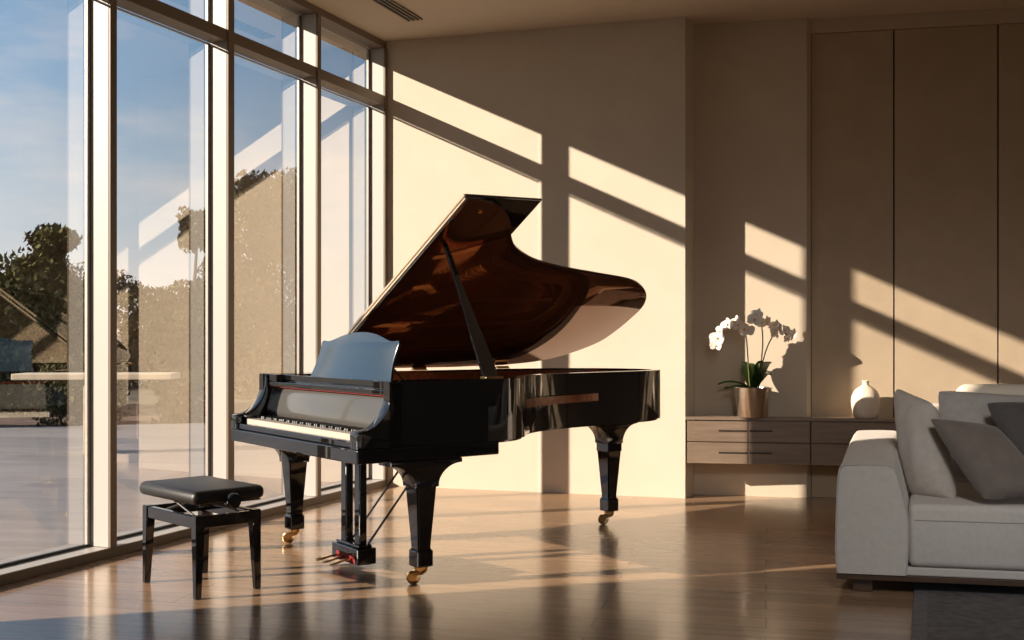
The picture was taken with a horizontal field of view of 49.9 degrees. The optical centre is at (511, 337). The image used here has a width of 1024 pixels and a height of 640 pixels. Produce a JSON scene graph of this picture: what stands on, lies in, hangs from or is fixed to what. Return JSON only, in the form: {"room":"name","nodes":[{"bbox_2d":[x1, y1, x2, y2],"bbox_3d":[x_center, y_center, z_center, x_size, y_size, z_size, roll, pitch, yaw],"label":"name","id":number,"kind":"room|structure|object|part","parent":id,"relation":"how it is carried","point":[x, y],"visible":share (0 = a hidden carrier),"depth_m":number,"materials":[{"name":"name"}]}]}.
{"room":"music room","nodes":[
{"label":"music room","id":0,"kind":"room"},
{"bbox_2d":[0,0,90,567],"bbox_3d":[-2.645,-0.597,5.213,0.022,3.471,1.805,0,0,22],"label":"window","id":1,"kind":"structure","parent":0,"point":[87,2],"depth_m":6.00,"materials":[{"name":"clear glass"}]},
{"bbox_3d":[-2.645,-0.366,5.213,0.020,3.008,1.805,0,0,22],"label":"sash","id":2,"kind":"part","parent":1,"relation":"part of","materials":[{"name":"grey metal"}]},
{"bbox_2d":[117,0,209,539],"bbox_3d":[-2.106,-0.597,6.540,0.022,3.471,1.020,0,0,22],"label":"window","id":3,"kind":"structure","parent":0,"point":[207,1],"depth_m":6.97,"materials":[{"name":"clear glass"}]},
{"bbox_3d":[-2.107,-2.139,6.540,0.020,0.387,1.020,0,0,22],"label":"sash","id":4,"kind":"part","parent":3,"relation":"part of","materials":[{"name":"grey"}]},
{"bbox_2d":[0,486,914,639],"bbox_3d":[0.438,1.250,3.994,11.524,0.120,10.612,0,0,0],"label":"floor","id":5,"kind":"structure","parent":0,"point":[508,565],"depth_m":5.35,"materials":[{"name":"brown wood"}]},
{"bbox_2d":[140,475,263,599],"bbox_3d":[-1.483,0.944,5.281,0.374,0.492,0.594,0,0,-45],"label":"piano bench","id":6,"kind":"object","parent":5,"relation":"on","point":[204,494],"visible":1,"depth_m":5.20,"materials":[{"name":"black leather"}]},
{"bbox_3d":[-1.770,1.001,5.362,0.045,0.378,0.045,0,0,-45],"label":"leg","id":7,"kind":"part","parent":6,"relation":"part of","materials":[{"name":"black paint"}]},
{"bbox_3d":[-1.574,0.802,5.219,0.019,0.096,0.403,0,0,-45],"label":"lift arm","id":8,"kind":"part","parent":6,"relation":"part of","materials":[{"name":"grey metal"}]},
{"bbox_3d":[-1.433,1.001,5.021,0.045,0.378,0.045,0,0,-45],"label":"leg","id":9,"kind":"part","parent":6,"relation":"part of","materials":[{"name":"black paint"}]},
{"bbox_3d":[-1.497,0.730,5.295,0.374,0.064,0.554,0,0,-45],"label":"seat","id":10,"kind":"part","parent":6,"relation":"part of","materials":[{"name":"black leather"}]},
{"bbox_3d":[-1.561,1.001,5.569,0.045,0.378,0.045,0,0,-45],"label":"leg","id":11,"kind":"part","parent":6,"relation":"part of","materials":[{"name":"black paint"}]},
{"bbox_3d":[-1.285,0.752,5.081,0.073,0.073,0.031,0,0,-45],"label":"knob","id":12,"kind":"part","parent":6,"relation":"part of","materials":[{"name":"black paint"}]},
{"bbox_3d":[-1.224,1.001,5.229,0.045,0.378,0.045,0,0,-45],"label":"leg","id":13,"kind":"part","parent":6,"relation":"part of","materials":[{"name":"black paint"}]},
{"bbox_2d":[231,194,659,584],"bbox_3d":[-0.076,0.210,6.456,2.692,1.960,1.536,0,0,-36],"label":"grand piano","id":14,"kind":"object","parent":5,"relation":"on","point":[468,295],"visible":1,"depth_m":6.15,"materials":[{"name":"black paint"}]},
{"bbox_3d":[-1.483,0.360,6.306,0.241,0.307,0.069,0,0,-36],"label":"arm","id":15,"kind":"part","parent":14,"relation":"part of","materials":[{"name":"black paint"}]},
{"bbox_2d":[268,373,311,380],"bbox_3d":[-1.218,0.226,6.377,0.370,0.040,0.124,0,0,-36],"label":"shelf","id":16,"kind":"object","parent":14,"relation":"attached to","point":[271,376],"depth_m":6.26,"materials":[{"name":"black paint"}]},
{"bbox_3d":[-1.258,0.866,6.363,0.114,0.312,0.114,0,0,-36],"label":"leg","id":17,"kind":"part","parent":14,"relation":"part of","materials":[{"name":"black paint"}]},
{"bbox_2d":[268,380,383,394],"bbox_3d":[-0.844,0.256,5.880,0.390,0.032,1.368,0,0,-36],"label":"shelf","id":18,"kind":"object","parent":14,"relation":"attached to","point":[323,387],"depth_m":5.74,"materials":[{"name":"black paint"}]},
{"bbox_3d":[-0.959,0.223,5.796,0.015,0.030,1.120,0,0,-36],"label":"shelf rail","id":19,"kind":"part","parent":14,"relation":"part of","materials":[{"name":"black paint"}]},
{"bbox_3d":[-0.875,0.828,5.838,0.044,0.488,0.060,0,0,-36],"label":"post","id":20,"kind":"part","parent":14,"relation":"part of","materials":[{"name":"black paint"}]},
{"bbox_3d":[-0.787,0.828,5.717,0.044,0.488,0.060,0,0,-36],"label":"post","id":21,"kind":"part","parent":14,"relation":"part of","materials":[{"name":"black paint"}]},
{"bbox_3d":[-0.634,0.360,5.141,0.241,0.307,0.069,0,0,-36],"label":"arm","id":22,"kind":"part","parent":14,"relation":"part of","materials":[{"name":"black paint"}]},
{"bbox_2d":[373,379,445,389],"bbox_3d":[-0.485,0.226,5.371,0.370,0.040,0.124,0,0,-36],"label":"rim","id":23,"kind":"object","parent":14,"relation":"attached to","point":[377,385],"depth_m":5.30,"materials":[{"name":"black paint"}]},
{"bbox_3d":[-0.440,0.866,5.318,0.114,0.312,0.114,0,0,-36],"label":"leg","id":24,"kind":"part","parent":14,"relation":"part of","materials":[{"name":"black paint"}]},
{"bbox_3d":[0.075,-0.278,6.747,2.106,0.932,1.215,0,0,-36],"label":"lid","id":25,"kind":"part","parent":14,"relation":"part of","materials":[{"name":"black paint"}]},
{"bbox_3d":[0.620,0.866,7.021,0.114,0.312,0.114,0,0,-36],"label":"leg","id":26,"kind":"part","parent":14,"relation":"part of","materials":[{"name":"black paint"}]},
{"bbox_2d":[835,384,1023,591],"bbox_3d":[2.842,0.720,5.441,2.484,0.940,1.140,0,0,12],"label":"sofa","id":27,"kind":"object","parent":5,"relation":"on","point":[884,531],"visible":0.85,"depth_m":5.09,"materials":[{"name":"grey fabric"}]},
{"bbox_3d":[1.876,0.806,5.645,0.324,0.585,1.199,0,0,21],"label":"arm","id":28,"kind":"part","parent":27,"relation":"part of","materials":[{"name":"grey fabric"}]},
{"bbox_2d":[894,389,955,498],"bbox_3d":[2.027,0.524,5.437,0.219,0.524,0.407,0,0,0],"label":"cushion","id":29,"kind":"object","parent":27,"relation":"on","point":[927,465],"visible":0.95,"depth_m":5.34,"materials":[{"name":"fabric"}]},
{"bbox_3d":[2.998,0.715,5.844,1.693,0.710,0.267,0,0,12],"label":"backrest","id":30,"kind":"part","parent":27,"relation":"part of","materials":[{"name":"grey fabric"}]},
{"bbox_3d":[2.839,1.079,5.426,1.848,0.039,1.072,0,0,12],"label":"rail","id":31,"kind":"part","parent":27,"relation":"part of","materials":[{"name":"grey fabric"}]},
{"bbox_2d":[908,482,1023,570],"bbox_3d":[2.393,0.911,5.410,0.817,0.293,1.019,0,0,21],"label":"seat cushion","id":32,"kind":"object","parent":27,"relation":"on","point":[969,531],"depth_m":5.03,"materials":[{"name":"grey fabric"}]},
{"bbox_2d":[931,419,1023,498],"bbox_3d":[2.224,0.561,5.128,0.444,0.349,0.295,0,0,0],"label":"cushion","id":33,"kind":"object","parent":27,"relation":"on","point":[993,465],"visible":1,"depth_m":5.08,"materials":[{"name":"grey fabric"}]},
{"bbox_2d":[938,391,1023,478],"bbox_3d":[2.483,0.492,5.582,0.587,0.430,0.260,0,0,17],"label":"cushion","id":34,"kind":"object","parent":27,"relation":"on","point":[972,407],"visible":0.29,"depth_m":5.63,"materials":[{"name":"grey fabric"}]},
{"bbox_2d":[987,402,1023,455],"bbox_3d":[2.592,0.495,5.301,0.513,0.381,0.252,0,0,8],"label":"cushion","id":35,"kind":"object","parent":27,"relation":"on","point":[1008,417],"visible":0.78,"depth_m":5.34,"materials":[{"name":"grey fabric"}]},
{"bbox_2d":[911,582,1023,639],"bbox_3d":[2.688,1.183,3.659,2.568,0.013,3.607,0,0,21],"label":"rug","id":36,"kind":"object","parent":5,"relation":"on","point":[941,611],"visible":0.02,"depth_m":4.71,"materials":[{"name":"grey carpet"}]},
{"bbox_2d":[386,17,693,497],"bbox_3d":[0.369,-0.598,8.705,2.762,3.575,1.090,0,0,0],"label":"wall","id":37,"kind":"structure","parent":0,"point":[594,122],"depth_m":8.40,"materials":[{"name":"paint"}]},
{"bbox_2d":[91,0,116,547],"bbox_3d":[-2.232,-0.597,6.013,0.140,3.470,0.050,0,0,22],"label":"window mullion","id":38,"kind":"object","parent":37,"relation":"attached to","point":[103,12],"depth_m":5.99,"materials":[{"name":"grey paint"}]},
{"bbox_3d":[-2.238,-0.597,6.016,0.126,3.470,0.050,0,0,22],"label":"mullion post","id":39,"kind":"part","parent":38,"relation":"part of","materials":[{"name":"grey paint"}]},
{"bbox_2d":[0,479,386,585],"bbox_3d":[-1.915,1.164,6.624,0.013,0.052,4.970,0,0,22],"label":"trim","id":40,"kind":"structure","parent":37,"relation":"attached to","point":[7,578],"depth_m":6.03,"materials":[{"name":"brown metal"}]},
{"bbox_2d":[210,0,233,514],"bbox_3d":[-1.838,-0.597,6.983,0.140,3.470,0.062,0,0,22],"label":"window mullion","id":41,"kind":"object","parent":37,"relation":"attached to","point":[221,11],"depth_m":6.95,"materials":[{"name":"grey paint"}]},
{"bbox_2d":[117,0,383,105],"bbox_3d":[-1.978,-1.907,6.650,0.132,0.075,4.970,0,0,22],"label":"trim","id":42,"kind":"structure","parent":37,"relation":"attached to","point":[158,11],"depth_m":7.17,"materials":[{"name":"brown metal"}]},
{"bbox_2d":[234,0,300,507],"bbox_3d":[-1.715,-0.597,7.503,0.023,3.471,1.020,0,0,22],"label":"window","id":43,"kind":"structure","parent":37,"relation":"in","point":[275,26],"depth_m":7.77,"materials":[{"name":"clear glass"}]},
{"bbox_3d":[-1.716,-0.366,7.504,0.020,3.008,1.020,0,0,22],"label":"sash","id":44,"kind":"part","parent":43,"relation":"part of","materials":[{"name":"grey"}]},
{"bbox_3d":[-1.717,-2.139,7.505,0.001,0.387,1.020,0,0,22],"label":"pane","id":45,"kind":"part","parent":43,"relation":"part of","materials":[{"name":"clear glass"}]},
{"bbox_3d":[-1.717,-0.366,7.505,0.001,3.008,1.020,0,0,22],"label":"pane","id":46,"kind":"part","parent":43,"relation":"part of","materials":[{"name":"clear glass"}]},
{"bbox_3d":[-1.716,-2.139,7.504,0.020,0.387,1.020,0,0,22],"label":"sash","id":47,"kind":"part","parent":43,"relation":"part of","materials":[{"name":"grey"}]},
{"bbox_2d":[301,13,320,496],"bbox_3d":[-1.450,-0.597,7.941,0.140,3.470,0.050,0,0,22],"label":"window mullion","id":48,"kind":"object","parent":37,"relation":"attached to","point":[310,23],"depth_m":7.91,"materials":[{"name":"grey paint"}]},
{"bbox_2d":[272,0,385,48],"bbox_3d":[-1.980,-2.358,6.651,0.128,0.053,4.970,0,0,22],"label":"trim","id":49,"kind":"structure","parent":37,"relation":"attached to","point":[302,7],"depth_m":8.21,"materials":[{"name":"brown metal"}]},
{"bbox_2d":[321,25,369,490],"bbox_3d":[-1.331,-0.597,8.452,0.022,3.471,0.986,0,0,22],"label":"window","id":50,"kind":"structure","parent":37,"relation":"in","point":[345,122],"depth_m":8.52,"materials":[{"name":"clear glass"}]},
{"bbox_3d":[-1.333,-2.139,8.453,0.001,0.387,0.986,0,0,22],"label":"pane","id":51,"kind":"part","parent":50,"relation":"part of","materials":[{"name":"clear glass"}]},
{"bbox_3d":[-1.331,-2.139,8.452,0.020,0.387,0.986,0,0,22],"label":"sash","id":52,"kind":"part","parent":50,"relation":"part of","materials":[{"name":"grey"}]},
{"bbox_2d":[370,47,386,479],"bbox_3d":[-1.072,-0.597,8.873,0.140,3.470,0.050,0,0,22],"label":"trim","id":53,"kind":"structure","parent":37,"relation":"attached to","point":[378,56],"depth_m":8.85,"materials":[{"name":"grey paint"}]},
{"bbox_2d":[237,0,1023,45],"bbox_3d":[0.371,-2.510,4.054,12.058,0.250,10.892,0,0,0],"label":"ceiling","id":54,"kind":"structure","parent":0,"point":[441,18],"depth_m":8.01,"materials":[{"name":"paint"}]},
{"bbox_2d":[372,0,422,21],"bbox_3d":[-1.018,-2.378,7.477,0.123,0.014,1.620,0,0,22],"label":"ceiling vent","id":55,"kind":"object","parent":54,"relation":"in","point":[390,5],"visible":1,"depth_m":7.96,"materials":[{"name":"black metal"}]},
{"bbox_2d":[694,18,810,497],"bbox_3d":[1.995,-0.598,8.793,0.846,3.575,1.189,0,0,21],"label":"wall","id":56,"kind":"structure","parent":0,"point":[752,79],"depth_m":8.28,"materials":[{"name":"paint"}]},
{"bbox_2d":[687,420,809,464],"bbox_3d":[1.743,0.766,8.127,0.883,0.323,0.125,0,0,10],"label":"drawer cabinet","id":57,"kind":"object","parent":56,"relation":"attached to","point":[716,441],"visible":0.98,"depth_m":8.07,"materials":[{"name":"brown wood"}]},
{"bbox_3d":[1.515,0.686,8.118,0.437,0.154,0.020,0,0,10],"label":"drawer","id":58,"kind":"part","parent":57,"relation":"part of","materials":[{"name":"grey wood"}]},
{"bbox_3d":[1.515,0.848,8.118,0.437,0.154,0.020,0,0,10],"label":"drawer","id":59,"kind":"part","parent":57,"relation":"part of","materials":[{"name":"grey wood"}]},
{"bbox_3d":[1.622,0.682,8.087,0.205,0.011,0.005,0,0,10],"label":"handle","id":60,"kind":"part","parent":57,"relation":"part of","materials":[{"name":"black metal"}]},
{"bbox_3d":[1.622,0.844,8.087,0.205,0.011,0.005,0,0,10],"label":"handle","id":61,"kind":"part","parent":57,"relation":"part of","materials":[{"name":"black metal"}]},
{"bbox_3d":[1.821,0.682,8.053,0.165,0.011,0.004,0,0,10],"label":"handle","id":62,"kind":"part","parent":57,"relation":"part of","materials":[{"name":"grey metal"}]},
{"bbox_3d":[1.821,0.844,8.053,0.165,0.011,0.004,0,0,10],"label":"handle","id":63,"kind":"part","parent":57,"relation":"part of","materials":[{"name":"grey metal"}]},
{"bbox_3d":[1.953,0.686,8.043,0.437,0.154,0.020,0,0,10],"label":"drawer","id":64,"kind":"part","parent":57,"relation":"part of","materials":[{"name":"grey wood"}]},
{"bbox_3d":[1.953,0.848,8.043,0.437,0.154,0.020,0,0,10],"label":"drawer","id":65,"kind":"part","parent":57,"relation":"part of","materials":[{"name":"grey wood"}]},
{"bbox_2d":[893,25,997,417],"bbox_3d":[4.237,-0.598,8.010,4.064,3.575,0.300,0,0,11],"label":"wall","id":66,"kind":"structure","parent":0,"point":[997,25],"depth_m":8.14,"materials":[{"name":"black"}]},
{"bbox_2d":[811,23,1023,497],"bbox_3d":[4.150,-0.541,7.861,3.888,3.463,0.027,0,0,11],"label":"panelling","id":67,"kind":"object","parent":66,"relation":"attached to","point":[945,78],"visible":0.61,"depth_m":8.08,"materials":[{"name":"wood"}]},
{"bbox_3d":[2.529,-0.541,8.185,0.582,3.463,0.027,0,0,11],"label":"wall panel","id":68,"kind":"part","parent":67,"relation":"part of","materials":[{"name":"wood"}]},
{"bbox_2d":[810,421,895,465],"bbox_3d":[2.883,0.766,7.974,1.408,0.323,0.205,0,0,10],"label":"drawer cabinet","id":69,"kind":"object","parent":67,"relation":"attached to","point":[829,440],"visible":0.14,"depth_m":7.97,"materials":[{"name":"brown wood"}]},
{"bbox_2d":[685,416,894,421],"bbox_3d":[2.439,0.594,8.046,2.312,0.021,0.212,0,0,10],"label":"countertop","id":70,"kind":"structure","parent":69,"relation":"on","point":[769,418],"depth_m":8.03,"materials":[{"name":"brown wood"}]},
{"bbox_2d":[709,308,796,417],"bbox_3d":[1.760,0.183,8.109,0.634,0.801,0.281,0,0,0],"label":"potted orchid","id":71,"kind":"object","parent":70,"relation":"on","point":[752,400],"visible":1,"depth_m":8.04,"materials":[{"name":"white plant"}]},
{"bbox_3d":[1.489,0.049,8.045,0.093,0.074,0.018,6,10,25],"label":"flower","id":72,"kind":"part","parent":71,"relation":"part of","materials":[{"name":"white plant"}]},
{"bbox_3d":[1.501,-0.007,8.045,0.123,0.097,0.024,10,-2,30],"label":"flower","id":73,"kind":"part","parent":71,"relation":"part of","materials":[{"name":"white plant"}]},
{"bbox_3d":[1.521,-0.057,8.035,0.021,0.084,0.106,2,14,-20],"label":"flower","id":74,"kind":"part","parent":71,"relation":"part of","materials":[{"name":"white plant"}]},
{"bbox_3d":[1.575,-0.105,8.043,0.110,0.087,0.021,-12,-22,43],"label":"flower","id":75,"kind":"part","parent":71,"relation":"part of","materials":[{"name":"white plant"}]},
{"bbox_3d":[1.620,0.129,8.081,0.276,0.515,0.020,0,0,-5],"label":"stem","id":76,"kind":"part","parent":71,"relation":"part of","materials":[{"name":"green plant"}]},
{"bbox_3d":[1.629,-0.124,8.040,0.024,0.096,0.122,37,-27,-21],"label":"flower","id":77,"kind":"part","parent":71,"relation":"part of","materials":[{"name":"white plant"}]},
{"bbox_3d":[1.650,-0.102,8.035,0.094,0.074,0.018,-14,-7,30],"label":"flower","id":78,"kind":"part","parent":71,"relation":"part of","materials":[{"name":"white plant"}]},
{"bbox_3d":[1.700,-0.070,8.040,0.024,0.095,0.120,7,-15,-17],"label":"flower","id":79,"kind":"part","parent":71,"relation":"part of","materials":[{"name":"white plant"}]},
{"bbox_3d":[1.721,-0.060,8.049,0.120,0.095,0.024,-10,-29,21],"label":"flower","id":80,"kind":"part","parent":71,"relation":"part of","materials":[{"name":"white plant"}]},
{"bbox_3d":[1.776,0.473,8.109,0.281,0.220,0.281,0,0,0],"label":"pot","id":81,"kind":"part","parent":71,"relation":"part of","materials":[{"name":"brown metal"}]},
{"bbox_3d":[1.777,-0.141,8.036,0.124,0.098,0.024,19,-15,35],"label":"flower","id":82,"kind":"part","parent":71,"relation":"part of","materials":[{"name":"white plant"}]},
{"bbox_3d":[1.793,-0.175,8.047,0.114,0.090,0.022,21,-7,42],"label":"flower","id":83,"kind":"part","parent":71,"relation":"part of","materials":[{"name":"white plant"}]},
{"bbox_3d":[1.804,0.100,8.096,0.091,0.573,0.037,0,0,-12],"label":"stem","id":84,"kind":"part","parent":71,"relation":"part of","materials":[{"name":"yellow"}]},
{"bbox_3d":[1.828,-0.119,8.059,0.019,0.075,0.095,-7,-3,-37],"label":"flower","id":85,"kind":"part","parent":71,"relation":"part of","materials":[{"name":"white plant"}]},
{"bbox_3d":[1.860,-0.123,8.052,0.022,0.088,0.111,30,-30,-23],"label":"flower","id":86,"kind":"part","parent":71,"relation":"part of","materials":[{"name":"white plant"}]},
{"bbox_3d":[1.917,0.158,8.098,0.212,0.457,0.016,0,0,6],"label":"stem","id":87,"kind":"part","parent":71,"relation":"part of","materials":[{"name":"green plant"}]},
{"bbox_3d":[1.921,-0.099,8.050,0.020,0.079,0.100,42,-18,-32],"label":"flower","id":88,"kind":"part","parent":71,"relation":"part of","materials":[{"name":"white plant"}]},
{"bbox_3d":[1.927,-0.046,8.047,0.023,0.093,0.118,1,11,-20],"label":"flower","id":89,"kind":"part","parent":71,"relation":"part of","materials":[{"name":"white plant"}]},
{"bbox_3d":[1.944,-0.080,8.047,0.021,0.084,0.106,-2,1,-35],"label":"flower","id":90,"kind":"part","parent":71,"relation":"part of","materials":[{"name":"white plant"}]},
{"bbox_3d":[1.993,-0.062,8.053,0.090,0.071,0.018,-16,-9,21],"label":"flower","id":91,"kind":"part","parent":71,"relation":"part of","materials":[{"name":"white plant"}]},
{"bbox_3d":[2.022,-0.005,8.061,0.018,0.072,0.091,20,-4,-19],"label":"flower","id":92,"kind":"part","parent":71,"relation":"part of","materials":[{"name":"white plant"}]},
{"bbox_3d":[2.048,-0.030,8.059,0.023,0.092,0.116,31,0,-32],"label":"flower","id":93,"kind":"part","parent":71,"relation":"part of","materials":[{"name":"white plant"}]},
{"bbox_2d":[851,380,880,418],"bbox_3d":[2.576,0.446,8.013,0.206,0.273,0.206,0,0,0],"label":"vase","id":94,"kind":"object","parent":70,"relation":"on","point":[865,400],"visible":1,"depth_m":7.94,"materials":[{"name":"beige ceramic"}]},
{"bbox_3d":[2.521,0.848,7.947,0.698,0.154,0.020,0,0,10],"label":"drawer","id":95,"kind":"part","parent":69,"relation":"part of","materials":[{"name":"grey wood"}]},
{"bbox_3d":[2.521,0.686,7.947,0.698,0.154,0.020,0,0,10],"label":"drawer","id":96,"kind":"part","parent":69,"relation":"part of","materials":[{"name":"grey wood"}]},
{"bbox_3d":[3.173,-0.541,8.056,0.707,3.463,0.027,0,0,11],"label":"wall panel","id":97,"kind":"part","parent":67,"relation":"part of","materials":[{"name":"wood"}]},
{"bbox_3d":[3.878,-0.541,7.915,0.707,3.463,0.027,0,0,11],"label":"wall panel","id":98,"kind":"part","parent":67,"relation":"part of","materials":[{"name":"wood"}]},
{"bbox_2d":[811,8,1023,34],"bbox_3d":[4.220,-2.331,7.848,4.044,0.108,0.030,0,0,11],"label":"trim","id":99,"kind":"structure","parent":66,"relation":"attached to","point":[1008,15],"depth_m":8.08,"materials":[{"name":"paint"}]},
{"label":"outside","id":100,"kind":"structure","parent":0,"visible":0},
{"bbox_2d":[0,356,279,417],"bbox_3d":[-40.000,1.575,50.000,160.000,0.430,220.000,0,0,0],"label":"ground","id":101,"kind":"structure","parent":100,"point":[142,401],"depth_m":22.84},
{"bbox_2d":[0,222,117,416],"bbox_3d":[-9.770,-0.151,20.107,5.086,3.873,3.492,0,0,27],"label":"tree","id":102,"kind":"object","parent":101,"relation":"on","point":[40,320],"visible":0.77,"depth_m":19.25,"materials":[{"name":"green plant"}]},
{"bbox_2d":[0,416,203,427],"bbox_3d":[-10.431,1.334,16.221,29.396,0.048,3.544,0,0,-17],"label":"planting bed","id":103,"kind":"object","parent":101,"relation":"on","point":[130,420],"depth_m":17.26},
{"bbox_2d":[20,351,131,426],"bbox_3d":[-6.552,0.918,16.551,1.595,1.461,1.583,0,0,0],"label":"shrub","id":104,"kind":"object","parent":103,"relation":"on","point":[72,393],"visible":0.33,"depth_m":16.22,"materials":[{"name":"green plant"}]},
{"bbox_2d":[150,364,238,422],"bbox_3d":[-5.004,0.956,17.226,1.256,1.178,1.314,0,0,44],"label":"shrub","id":105,"kind":"object","parent":103,"relation":"on","point":[197,382],"visible":0.58,"depth_m":16.88,"materials":[{"name":"green plant"}]},
{"bbox_2d":[257,362,279,391],"bbox_3d":[-3.427,0.919,18.251,1.511,1.558,1.571,0,0,0],"label":"shrub","id":106,"kind":"object","parent":103,"relation":"on","point":[278,364],"visible":0.02,"depth_m":18.10,"materials":[{"name":"green plant"}]},
{"bbox_2d":[70,261,205,387],"bbox_3d":[-10.497,-0.184,29.974,5.406,3.775,4.121,0,0,0],"label":"tree","id":107,"kind":"object","parent":101,"relation":"on","point":[132,357],"visible":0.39,"depth_m":29.17,"materials":[{"name":"green plant"}]},
{"bbox_2d":[0,423,276,563],"bbox_3d":[-3.986,1.300,9.069,13.328,0.100,17.081,0,0,-30],"label":"terrace","id":108,"kind":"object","parent":101,"relation":"on","point":[42,469],"depth_m":10.07,"materials":[{"name":"concrete"}]},
{"bbox_2d":[11,372,180,453],"bbox_3d":[-4.520,0.816,12.000,1.680,0.868,0.440,0,0,-4],"label":"garden table","id":109,"kind":"object","parent":108,"relation":"on","point":[66,375],"visible":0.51,"depth_m":11.82,"materials":[{"name":"wood"}]},
{"bbox_2d":[139,206,254,399],"bbox_3d":[-6.347,-0.511,22.307,2.264,4.347,2.033,0,0,0],"label":"tree","id":110,"kind":"object","parent":101,"relation":"on","point":[191,232],"visible":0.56,"depth_m":22.09,"materials":[{"name":"green plant"}]},
{"bbox_2d":[170,169,280,399],"bbox_3d":[-6.067,-0.962,25.088,3.338,5.853,2.876,0,0,-5],"label":"tree","id":111,"kind":"object","parent":101,"relation":"on","point":[256,292],"visible":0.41,"depth_m":24.34,"materials":[{"name":"green plant"}]}
]}

